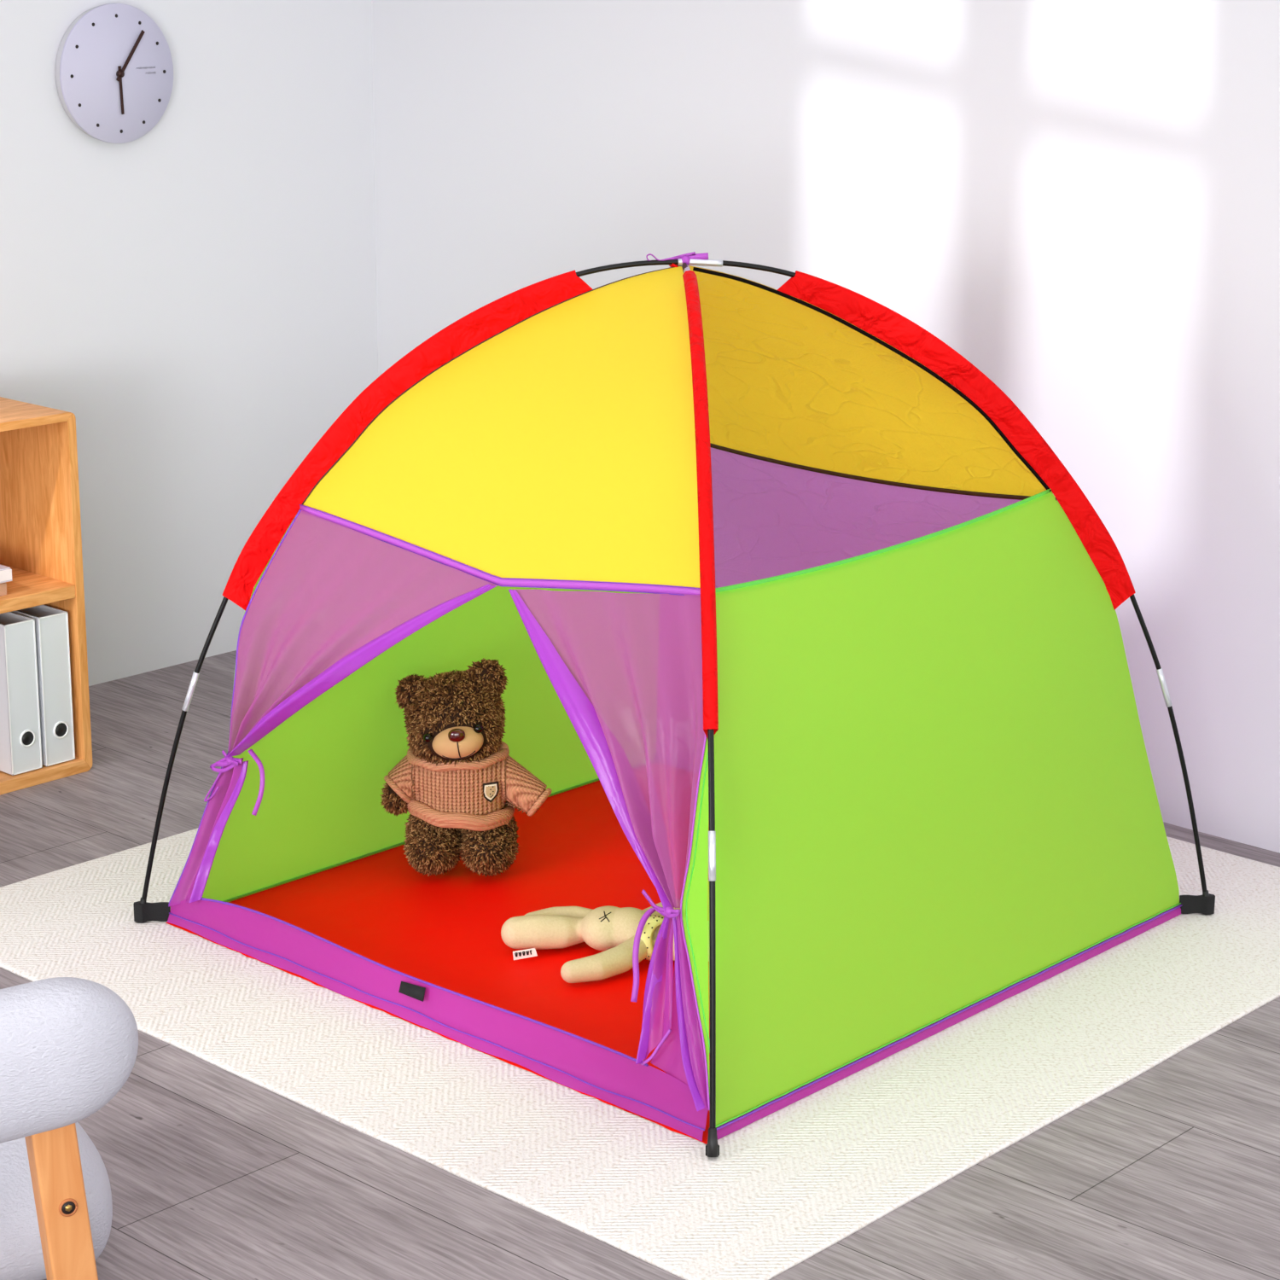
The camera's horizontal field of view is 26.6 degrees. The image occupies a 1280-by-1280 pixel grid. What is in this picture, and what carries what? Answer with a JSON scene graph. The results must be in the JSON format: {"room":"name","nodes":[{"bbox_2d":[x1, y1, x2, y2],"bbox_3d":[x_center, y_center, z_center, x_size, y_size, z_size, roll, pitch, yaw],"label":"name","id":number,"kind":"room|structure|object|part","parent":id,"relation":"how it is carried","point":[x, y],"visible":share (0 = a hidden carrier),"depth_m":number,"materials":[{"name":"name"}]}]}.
{"room":"children's room","nodes":[
{"label":"children's room","id":0,"kind":"room"},
{"bbox_2d":[0,0,378,686],"bbox_3d":[-3.369,-0.573,3.316,0.120,2.800,8.244,14,20,41],"label":"wall","id":1,"kind":"structure","parent":0,"point":[198,290],"depth_m":5.88,"materials":[{"name":"white paint"}]},
{"bbox_2d":[54,3,173,143],"bbox_3d":[-1.083,-1.171,5.588,0.040,0.284,0.284,14,20,41],"label":"wall clock","id":2,"kind":"object","parent":1,"relation":"attached to","point":[113,70],"visible":1,"depth_m":5.57,"materials":[{"name":"plastic"},{"name":"metal"}]},
{"bbox_2d":[0,650,1279,1279],"bbox_3d":[-0.966,1.343,1.525,6.655,0.100,8.204,14,20,41],"label":"floor","id":3,"kind":"structure","parent":0,"point":[1172,1172],"depth_m":3.62,"materials":[{"name":"grey wood"}]},
{"bbox_2d":[0,396,92,795],"bbox_3d":[-1.511,-0.056,5.070,0.463,0.712,0.800,14,20,41],"label":"bookshelf","id":4,"kind":"object","parent":3,"relation":"on","point":[41,539],"visible":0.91,"depth_m":5.21,"materials":[{"name":"brown wood"}]},
{"bbox_2d":[0,581,6,596],"bbox_3d":[-1.321,-0.102,5.112,0.200,0.026,0.155,14,20,41],"label":"book","id":5,"kind":"object","parent":4,"relation":"on","point":[2,585],"visible":1,"depth_m":5.10,"materials":[{"name":"brown paper"}]},
{"bbox_2d":[0,564,11,583],"bbox_3d":[-1.318,-0.127,5.102,0.208,0.026,0.173,14,20,41],"label":"book","id":6,"kind":"object","parent":5,"relation":"on","point":[5,572],"visible":1,"depth_m":5.09,"materials":[{"name":"grey paper"}]},
{"bbox_2d":[0,611,42,775],"bbox_3d":[-1.282,0.083,5.253,0.293,0.297,0.068,14,20,41],"label":"ring binder","id":7,"kind":"object","parent":4,"relation":"on","point":[20,749],"visible":1,"depth_m":5.16,"materials":[{"name":"white plastic"}]},
{"bbox_3d":[-1.510,-0.063,5.067,0.457,0.026,0.763,14,20,41],"label":"shelf","id":8,"kind":"part","parent":4,"relation":"part of","materials":[{"name":"brown wood"}]},
{"bbox_2d":[11,605,75,766],"bbox_3d":[-1.230,0.068,5.307,0.293,0.297,0.066,14,20,41],"label":"ring binder","id":9,"kind":"object","parent":4,"relation":"on","point":[51,624],"visible":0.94,"depth_m":5.21,"materials":[{"name":"white"}]},
{"bbox_3d":[-1.125,0.095,5.213,0.002,0.297,0.066,14,20,41],"label":"edge trim","id":10,"kind":"part","parent":9,"relation":"part of","materials":[{"name":"white"}]},
{"bbox_3d":[-1.513,0.275,5.161,0.463,0.025,0.791,14,20,41],"label":"board","id":11,"kind":"part","parent":4,"relation":"part of","materials":[{"name":"brown wood"}]},
{"bbox_2d":[0,977,138,1279],"bbox_3d":[-0.949,0.589,3.202,0.650,0.466,0.533,-8,17,-27],"label":"armchair","id":12,"kind":"object","parent":3,"relation":"on","point":[68,1045],"visible":1,"depth_m":3.07,"materials":[{"name":"grey fabric"}]},
{"bbox_2d":[0,1122,112,1279],"bbox_3d":[-0.967,0.702,3.301,0.620,0.172,0.400,-8,17,-27],"label":"seat cushion","id":13,"kind":"object","parent":12,"relation":"on","point":[21,1257],"depth_m":3.24,"materials":[{"name":"grey fabric"}]},
{"bbox_3d":[-0.666,0.677,3.128,0.080,0.339,0.040,-8,17,-27],"label":"arm post","id":14,"kind":"part","parent":12,"relation":"part of","materials":[{"name":"brown wood"}]},
{"bbox_2d":[0,827,1279,1279],"bbox_3d":[0.058,0.463,4.558,1.842,0.006,1.830,14,20,41],"label":"rug","id":15,"kind":"object","parent":3,"relation":"on","point":[782,1189],"visible":0.36,"depth_m":3.93,"materials":[{"name":"carpet"}]},
{"bbox_2d":[133,251,1215,1157],"bbox_3d":[0.068,-0.071,4.385,1.286,1.115,1.286,14,20,41],"label":"tent","id":16,"kind":"object","parent":15,"relation":"on","point":[811,653],"visible":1,"depth_m":4.20,"materials":[{"name":"multicoloured"}]},
{"bbox_3d":[-0.307,0.019,4.769,0.179,0.733,1.198,14,20,41],"label":"panel","id":17,"kind":"part","parent":16,"relation":"part of","materials":[{"name":"green"}]},
{"bbox_3d":[-0.344,0.543,4.102,1.187,0.071,0.022,14,20,41],"label":"door sill","id":18,"kind":"part","parent":16,"relation":"part of","materials":[{"name":"purple"}]},
{"bbox_2d":[379,657,551,876],"bbox_3d":[-0.302,0.222,4.660,0.259,0.385,0.198,10,18,32],"label":"teddy bear","id":19,"kind":"object","parent":16,"relation":"on","point":[461,788],"visible":1,"depth_m":4.62},
{"bbox_3d":[-0.085,-0.342,4.141,0.857,0.420,0.435,14,20,41],"label":"roof panel","id":20,"kind":"part","parent":16,"relation":"part of","materials":[{"name":"yellow fabric"}]},
{"bbox_2d":[500,901,709,983],"bbox_3d":[0.019,0.475,4.329,0.438,0.079,0.354,14,20,41],"label":"plush bunny","id":21,"kind":"object","parent":16,"relation":"on","point":[609,929],"visible":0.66,"depth_m":4.33,"materials":[{"name":"beige fabric"}]},
{"bbox_2d":[514,949,531,956],"bbox_3d":[-0.187,0.501,4.323,0.028,0.012,0.002,0,15,0],"label":"print","id":22,"kind":"object","parent":21,"relation":"on","point":[522,952],"depth_m":4.32,"materials":[{"name":"black"}]},
{"bbox_3d":[0.221,-0.435,4.456,0.858,0.403,0.429,14,20,41],"label":"roof panel","id":23,"kind":"part","parent":16,"relation":"part of","materials":[{"name":"yellow fabric"}]},
{"bbox_3d":[0.415,0.024,4.802,1.198,0.717,0.171,14,20,41],"label":"panel","id":24,"kind":"part","parent":16,"relation":"part of","materials":[{"name":"purple"}]},
{"bbox_3d":[0.440,0.199,4.101,0.180,0.720,1.198,14,20,41],"label":"panel","id":25,"kind":"part","parent":16,"relation":"part of","materials":[{"name":"green fabric"}]},
{"bbox_2d":[371,0,1279,853],"bbox_3d":[1.803,-0.735,4.045,6.455,2.800,0.120,14,20,41],"label":"wall","id":26,"kind":"structure","parent":0,"point":[1079,200],"depth_m":5.04,"materials":[{"name":"white paint"}]}
]}

